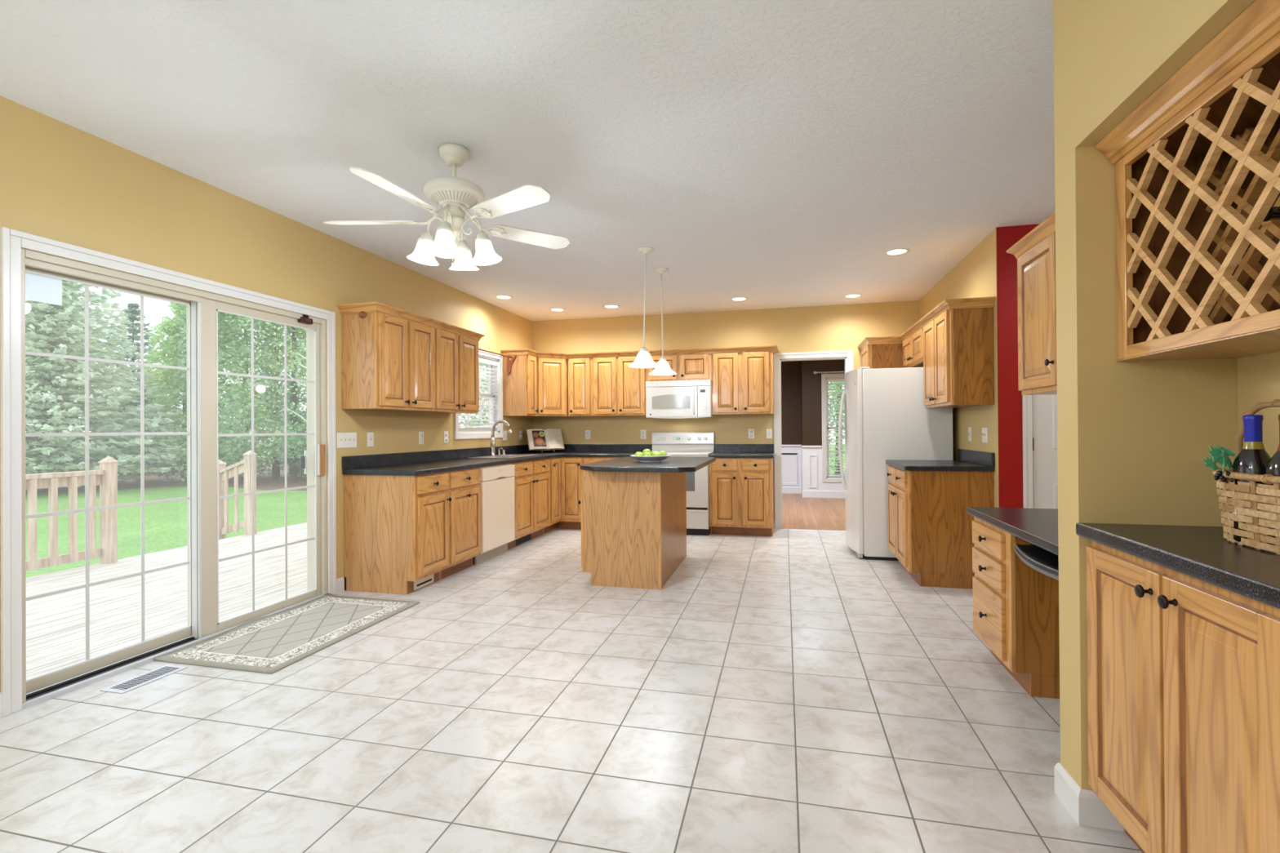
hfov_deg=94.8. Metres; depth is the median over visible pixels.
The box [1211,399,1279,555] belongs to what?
wicker basket
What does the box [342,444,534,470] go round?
backsplash
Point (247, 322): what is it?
birch tree
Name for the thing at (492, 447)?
faucet
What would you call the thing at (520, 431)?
wall outlet
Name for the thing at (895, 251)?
recessed light
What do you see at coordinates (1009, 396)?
wall
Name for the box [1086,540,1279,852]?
base cabinet
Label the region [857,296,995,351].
crown molding
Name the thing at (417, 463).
countertop
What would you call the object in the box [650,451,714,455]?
cooktop
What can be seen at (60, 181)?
wall
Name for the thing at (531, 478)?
base cabinet
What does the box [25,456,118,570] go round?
deck railing
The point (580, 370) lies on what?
upper cabinet
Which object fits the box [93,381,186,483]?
arborvitae
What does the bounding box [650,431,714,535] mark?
electric range
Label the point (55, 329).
spruce tree
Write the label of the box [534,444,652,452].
backsplash
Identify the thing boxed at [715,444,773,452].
backsplash
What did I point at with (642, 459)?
fruit bowl
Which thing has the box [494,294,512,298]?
recessed light
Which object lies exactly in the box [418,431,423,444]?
wall outlet
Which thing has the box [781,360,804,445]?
wall
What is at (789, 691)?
floor
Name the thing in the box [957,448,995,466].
backsplash
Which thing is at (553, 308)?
recessed light
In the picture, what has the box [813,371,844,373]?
curtain rod
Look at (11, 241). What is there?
trim
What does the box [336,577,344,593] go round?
baseboard
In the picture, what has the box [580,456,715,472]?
island countertop
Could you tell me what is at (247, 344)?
arborvitae
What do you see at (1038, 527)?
countertop
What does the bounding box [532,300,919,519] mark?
wall
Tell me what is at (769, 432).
wall switch
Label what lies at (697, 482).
oven
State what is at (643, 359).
pendant light
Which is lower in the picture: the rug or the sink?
the rug
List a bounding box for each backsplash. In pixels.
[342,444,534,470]
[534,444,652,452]
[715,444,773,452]
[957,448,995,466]
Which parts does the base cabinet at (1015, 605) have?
knob, knob, knob, drawer, drawer, drawer, frame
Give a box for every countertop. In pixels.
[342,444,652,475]
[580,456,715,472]
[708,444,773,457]
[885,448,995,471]
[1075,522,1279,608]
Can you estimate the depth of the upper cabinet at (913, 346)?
5.61 m
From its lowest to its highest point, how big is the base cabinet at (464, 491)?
0.876 m
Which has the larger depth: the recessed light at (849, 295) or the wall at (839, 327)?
the wall at (839, 327)
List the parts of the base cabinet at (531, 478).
drawer, door, drawer, door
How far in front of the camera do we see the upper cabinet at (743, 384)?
6.88 m
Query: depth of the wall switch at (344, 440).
4.48 m
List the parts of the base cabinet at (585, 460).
drawer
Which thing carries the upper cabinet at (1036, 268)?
attached to the wall
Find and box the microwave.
[645,379,714,418]
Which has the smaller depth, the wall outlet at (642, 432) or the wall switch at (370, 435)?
the wall switch at (370, 435)
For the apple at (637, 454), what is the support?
in the fruit bowl
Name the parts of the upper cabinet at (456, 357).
door, frame, door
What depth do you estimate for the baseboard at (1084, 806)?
1.78 m
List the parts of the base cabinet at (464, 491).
drawer, door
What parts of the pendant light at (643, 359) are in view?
lamp shade, rod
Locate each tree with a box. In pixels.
[25,280,181,493]
[80,302,182,466]
[110,302,251,481]
[170,304,306,479]
[182,311,306,481]
[217,315,306,422]
[248,325,306,479]
[458,362,488,433]
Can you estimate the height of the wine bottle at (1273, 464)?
0.309 m
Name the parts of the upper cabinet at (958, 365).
door, frame, door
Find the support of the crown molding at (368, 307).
attached to the upper cabinet at (388, 361)
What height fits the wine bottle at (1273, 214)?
0.072 m
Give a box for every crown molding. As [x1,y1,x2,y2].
[336,302,484,341]
[501,345,777,359]
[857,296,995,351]
[1005,211,1055,258]
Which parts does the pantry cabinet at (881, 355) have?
door, frame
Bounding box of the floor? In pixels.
[0,493,1142,852]
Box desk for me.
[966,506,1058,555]
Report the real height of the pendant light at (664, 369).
0.948 m
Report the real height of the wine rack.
0.654 m
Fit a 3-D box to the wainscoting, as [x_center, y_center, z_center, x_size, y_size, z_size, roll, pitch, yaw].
[1.622,0.793,11.168,2.820,0.900,0.130,0,0,14]
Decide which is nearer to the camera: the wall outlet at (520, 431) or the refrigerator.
the refrigerator
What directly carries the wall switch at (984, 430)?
attached to the wall at (975, 276)
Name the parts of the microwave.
door, handle, control panel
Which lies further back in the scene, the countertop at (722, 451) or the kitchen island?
the countertop at (722, 451)
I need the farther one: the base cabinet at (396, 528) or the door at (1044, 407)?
the base cabinet at (396, 528)
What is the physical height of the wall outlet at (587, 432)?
0.116 m
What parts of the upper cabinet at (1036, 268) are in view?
frame, knob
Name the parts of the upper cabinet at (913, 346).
door, frame, door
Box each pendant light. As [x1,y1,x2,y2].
[628,246,659,368]
[648,267,676,375]
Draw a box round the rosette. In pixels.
[359,311,366,318]
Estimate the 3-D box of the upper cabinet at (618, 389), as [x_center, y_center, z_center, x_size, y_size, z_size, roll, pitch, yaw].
[-0.225,-0.507,7.359,0.701,0.748,0.354,0,0,14]
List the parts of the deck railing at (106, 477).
rail, rail, post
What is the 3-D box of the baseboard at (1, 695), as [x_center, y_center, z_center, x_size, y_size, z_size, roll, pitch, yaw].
[-3.110,1.179,0.882,0.013,0.104,3.338,0,0,14]
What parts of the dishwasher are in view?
kick plate, door panel, control panel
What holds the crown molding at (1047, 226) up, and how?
attached to the upper cabinet at (1036, 268)
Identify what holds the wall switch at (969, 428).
attached to the wall at (975, 276)
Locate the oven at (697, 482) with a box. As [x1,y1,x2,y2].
[671,455,710,528]
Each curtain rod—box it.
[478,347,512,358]
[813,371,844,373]
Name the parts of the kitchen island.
drawer, door, frame, panel, corner trim, panel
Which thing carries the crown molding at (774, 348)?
attached to the upper cabinet at (686, 366)
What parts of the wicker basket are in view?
handle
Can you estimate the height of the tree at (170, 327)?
6.268 m
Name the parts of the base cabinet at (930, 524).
drawer, door, frame, drawer, door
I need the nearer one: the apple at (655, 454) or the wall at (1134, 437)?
the wall at (1134, 437)
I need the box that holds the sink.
[469,454,542,458]
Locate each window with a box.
[458,355,499,433]
[821,373,845,482]
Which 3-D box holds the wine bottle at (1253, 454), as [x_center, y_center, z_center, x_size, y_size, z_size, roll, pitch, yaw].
[1.493,0.127,1.433,0.075,0.309,0.075,0,0,14]
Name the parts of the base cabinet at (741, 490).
drawer, door, drawer, door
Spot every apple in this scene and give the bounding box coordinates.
[635,451,643,456]
[642,448,651,453]
[643,452,651,456]
[652,451,661,456]
[659,450,666,456]
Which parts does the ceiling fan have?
blade, blade, lamp shade, lamp arm, lamp shade, bulb, lamp arm, blade, lamp arm, lamp shade, lamp arm, lamp shade, blade, blade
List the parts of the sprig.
stem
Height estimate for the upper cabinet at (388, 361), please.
0.748 m
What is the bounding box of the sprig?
[1202,444,1252,482]
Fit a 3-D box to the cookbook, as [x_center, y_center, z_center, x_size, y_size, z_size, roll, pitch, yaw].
[-1.193,0.162,7.460,0.476,0.265,0.145,0,0,-31]
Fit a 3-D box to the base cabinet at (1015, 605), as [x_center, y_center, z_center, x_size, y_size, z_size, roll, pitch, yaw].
[1.958,0.839,2.851,0.562,0.733,0.526,0,0,14]
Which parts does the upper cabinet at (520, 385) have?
rod bracket, frame, door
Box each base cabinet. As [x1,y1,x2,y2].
[343,471,451,595]
[440,467,481,579]
[507,458,550,550]
[543,457,582,533]
[582,457,621,464]
[708,457,773,536]
[887,465,994,589]
[972,516,1059,698]
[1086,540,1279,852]
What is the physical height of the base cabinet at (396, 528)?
0.876 m
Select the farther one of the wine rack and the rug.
the rug
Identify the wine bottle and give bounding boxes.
[1231,414,1271,542]
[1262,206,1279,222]
[1266,413,1279,545]
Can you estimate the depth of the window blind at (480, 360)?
6.63 m
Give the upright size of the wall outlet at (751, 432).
0.116 m
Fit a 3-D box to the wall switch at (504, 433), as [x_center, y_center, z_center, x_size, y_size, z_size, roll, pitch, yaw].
[-1.611,0.109,7.031,0.013,0.116,0.118,0,0,14]
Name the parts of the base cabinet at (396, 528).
frame, drawer, door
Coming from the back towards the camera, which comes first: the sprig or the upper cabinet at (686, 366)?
the upper cabinet at (686, 366)
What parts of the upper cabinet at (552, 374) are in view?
frame, door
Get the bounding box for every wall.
[0,95,533,692]
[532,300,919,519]
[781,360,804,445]
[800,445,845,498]
[803,359,844,445]
[919,227,999,507]
[996,223,1039,508]
[1053,0,1279,790]
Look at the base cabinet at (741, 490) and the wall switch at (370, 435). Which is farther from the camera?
the base cabinet at (741, 490)
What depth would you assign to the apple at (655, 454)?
4.95 m
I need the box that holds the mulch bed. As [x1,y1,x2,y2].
[25,458,306,493]
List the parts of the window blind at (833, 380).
head rail, rail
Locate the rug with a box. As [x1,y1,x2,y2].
[154,593,419,674]
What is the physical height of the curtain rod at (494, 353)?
0.048 m
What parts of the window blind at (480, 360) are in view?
ladder cord, rail, head rail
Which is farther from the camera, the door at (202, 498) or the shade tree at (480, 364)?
the shade tree at (480, 364)
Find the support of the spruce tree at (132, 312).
on the mulch bed
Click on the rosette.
(362, 314)
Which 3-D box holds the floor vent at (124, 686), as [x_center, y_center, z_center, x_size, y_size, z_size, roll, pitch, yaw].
[-2.419,1.232,2.884,0.140,0.006,0.310,0,0,14]
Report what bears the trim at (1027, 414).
attached to the wall at (1009, 396)
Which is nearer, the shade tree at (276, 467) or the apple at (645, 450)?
the apple at (645, 450)
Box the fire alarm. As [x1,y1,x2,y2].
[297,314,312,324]
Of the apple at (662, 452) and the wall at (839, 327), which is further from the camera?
the wall at (839, 327)
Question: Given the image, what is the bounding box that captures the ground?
[25,445,844,577]
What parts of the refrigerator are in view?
door handle, door handle, door, door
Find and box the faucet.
[489,419,513,455]
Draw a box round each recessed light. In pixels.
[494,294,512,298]
[549,307,565,311]
[603,304,619,308]
[730,297,747,301]
[843,293,862,297]
[884,248,909,255]
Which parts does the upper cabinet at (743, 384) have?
door, door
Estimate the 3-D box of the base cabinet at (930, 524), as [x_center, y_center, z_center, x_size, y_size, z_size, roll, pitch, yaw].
[2.407,0.773,4.834,0.634,0.876,0.851,0,0,14]
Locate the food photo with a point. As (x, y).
(539, 437)
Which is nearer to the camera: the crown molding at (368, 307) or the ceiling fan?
the ceiling fan
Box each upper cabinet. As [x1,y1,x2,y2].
[341,312,435,411]
[406,328,479,413]
[502,355,537,416]
[520,357,575,417]
[568,358,592,417]
[591,356,647,416]
[647,353,711,381]
[711,351,773,415]
[902,328,923,368]
[923,306,994,408]
[1017,231,1057,395]
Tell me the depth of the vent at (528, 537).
6.26 m
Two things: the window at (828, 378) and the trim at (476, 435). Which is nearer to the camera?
the trim at (476, 435)
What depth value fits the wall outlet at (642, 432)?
7.47 m
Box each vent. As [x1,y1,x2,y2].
[99,664,187,693]
[413,573,434,591]
[515,533,531,546]
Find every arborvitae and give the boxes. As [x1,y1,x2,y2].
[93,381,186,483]
[146,314,306,482]
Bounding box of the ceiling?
[0,0,1055,321]
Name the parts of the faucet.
spout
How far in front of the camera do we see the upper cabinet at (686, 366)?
7.02 m
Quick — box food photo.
[532,430,546,446]
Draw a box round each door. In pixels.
[21,248,327,709]
[1031,394,1057,508]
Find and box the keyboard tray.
[1014,543,1058,580]
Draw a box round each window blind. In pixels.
[458,357,497,427]
[826,378,844,476]
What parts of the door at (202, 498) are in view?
fixed panel, sliding panel, handle, handle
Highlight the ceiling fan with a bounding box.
[323,142,570,270]
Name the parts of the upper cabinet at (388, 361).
door, frame, door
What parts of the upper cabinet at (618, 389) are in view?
door, door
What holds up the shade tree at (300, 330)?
on the mulch bed
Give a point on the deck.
(55, 624)
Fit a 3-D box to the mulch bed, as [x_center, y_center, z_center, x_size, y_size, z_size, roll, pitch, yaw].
[-17.316,1.872,23.805,35.000,0.020,22.000,0,0,14]
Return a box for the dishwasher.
[474,463,515,564]
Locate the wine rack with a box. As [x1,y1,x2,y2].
[1095,0,1279,361]
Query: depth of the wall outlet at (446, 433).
5.80 m
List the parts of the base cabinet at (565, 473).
door, door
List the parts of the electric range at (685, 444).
storage drawer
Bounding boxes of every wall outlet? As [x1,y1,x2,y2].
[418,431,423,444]
[444,431,448,443]
[519,430,522,439]
[585,430,590,439]
[640,430,645,439]
[748,429,754,438]
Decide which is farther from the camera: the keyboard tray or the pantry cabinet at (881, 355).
the pantry cabinet at (881, 355)
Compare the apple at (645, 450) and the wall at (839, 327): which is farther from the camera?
the wall at (839, 327)
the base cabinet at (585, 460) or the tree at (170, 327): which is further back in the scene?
the tree at (170, 327)
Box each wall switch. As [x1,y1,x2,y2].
[336,432,356,448]
[367,432,373,446]
[502,431,506,440]
[766,429,772,438]
[968,426,971,441]
[982,427,987,443]
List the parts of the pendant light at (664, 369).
rod, lamp shade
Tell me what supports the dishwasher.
on the floor
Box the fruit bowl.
[630,454,671,462]
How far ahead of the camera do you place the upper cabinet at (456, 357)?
5.41 m
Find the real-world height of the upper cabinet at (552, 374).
0.748 m
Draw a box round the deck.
[26,522,307,680]
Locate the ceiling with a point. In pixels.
(771, 153)
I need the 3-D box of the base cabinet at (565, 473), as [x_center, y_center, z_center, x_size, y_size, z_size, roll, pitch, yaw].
[-1.083,0.807,7.274,0.907,0.876,0.923,0,0,14]
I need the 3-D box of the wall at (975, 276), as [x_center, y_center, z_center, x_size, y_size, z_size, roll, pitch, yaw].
[2.961,-0.114,5.529,0.120,2.650,2.635,0,0,14]
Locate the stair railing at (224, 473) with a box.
[217,449,257,539]
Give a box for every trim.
[0,226,336,716]
[454,350,502,439]
[773,350,853,528]
[1022,395,1033,508]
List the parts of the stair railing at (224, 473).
post, hand rail, rail, post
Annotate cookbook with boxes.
[525,428,564,450]
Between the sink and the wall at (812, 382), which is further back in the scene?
the wall at (812, 382)
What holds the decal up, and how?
attached to the door at (202, 498)
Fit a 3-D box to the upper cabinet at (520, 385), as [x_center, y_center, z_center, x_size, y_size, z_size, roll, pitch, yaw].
[-1.428,-0.500,7.074,0.352,0.748,0.284,0,0,14]
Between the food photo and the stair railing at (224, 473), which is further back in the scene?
the food photo
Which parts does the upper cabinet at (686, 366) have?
door, door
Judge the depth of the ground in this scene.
11.25 m
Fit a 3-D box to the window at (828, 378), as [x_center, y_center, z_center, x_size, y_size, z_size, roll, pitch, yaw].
[3.532,0.024,10.100,0.800,1.865,0.138,0,0,14]
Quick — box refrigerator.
[838,366,953,560]
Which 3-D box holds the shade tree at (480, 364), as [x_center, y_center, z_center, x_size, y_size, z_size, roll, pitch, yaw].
[-7.173,-2.282,20.893,5.811,8.520,6.081,0,0,6]
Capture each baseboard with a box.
[0,692,2,718]
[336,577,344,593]
[1053,762,1124,831]
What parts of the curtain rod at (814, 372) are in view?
rod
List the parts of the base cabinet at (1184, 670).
door, knob, knob, door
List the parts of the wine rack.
crown, panel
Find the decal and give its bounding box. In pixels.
[25,272,62,305]
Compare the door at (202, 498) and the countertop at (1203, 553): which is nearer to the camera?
the countertop at (1203, 553)
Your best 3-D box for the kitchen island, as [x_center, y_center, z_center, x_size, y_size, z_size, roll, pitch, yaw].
[0.127,0.765,5.143,0.946,0.926,1.635,0,0,14]
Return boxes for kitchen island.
[578,456,715,590]
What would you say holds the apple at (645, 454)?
in the fruit bowl
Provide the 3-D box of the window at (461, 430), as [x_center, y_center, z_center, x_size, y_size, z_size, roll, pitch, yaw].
[-1.818,-0.356,6.480,0.120,0.855,0.910,0,0,14]
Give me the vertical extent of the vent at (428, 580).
0.084 m
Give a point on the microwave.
(672, 399)
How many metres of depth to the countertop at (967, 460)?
4.55 m
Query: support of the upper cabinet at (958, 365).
attached to the wall at (975, 276)
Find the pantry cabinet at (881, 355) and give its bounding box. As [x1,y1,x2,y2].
[861,342,903,368]

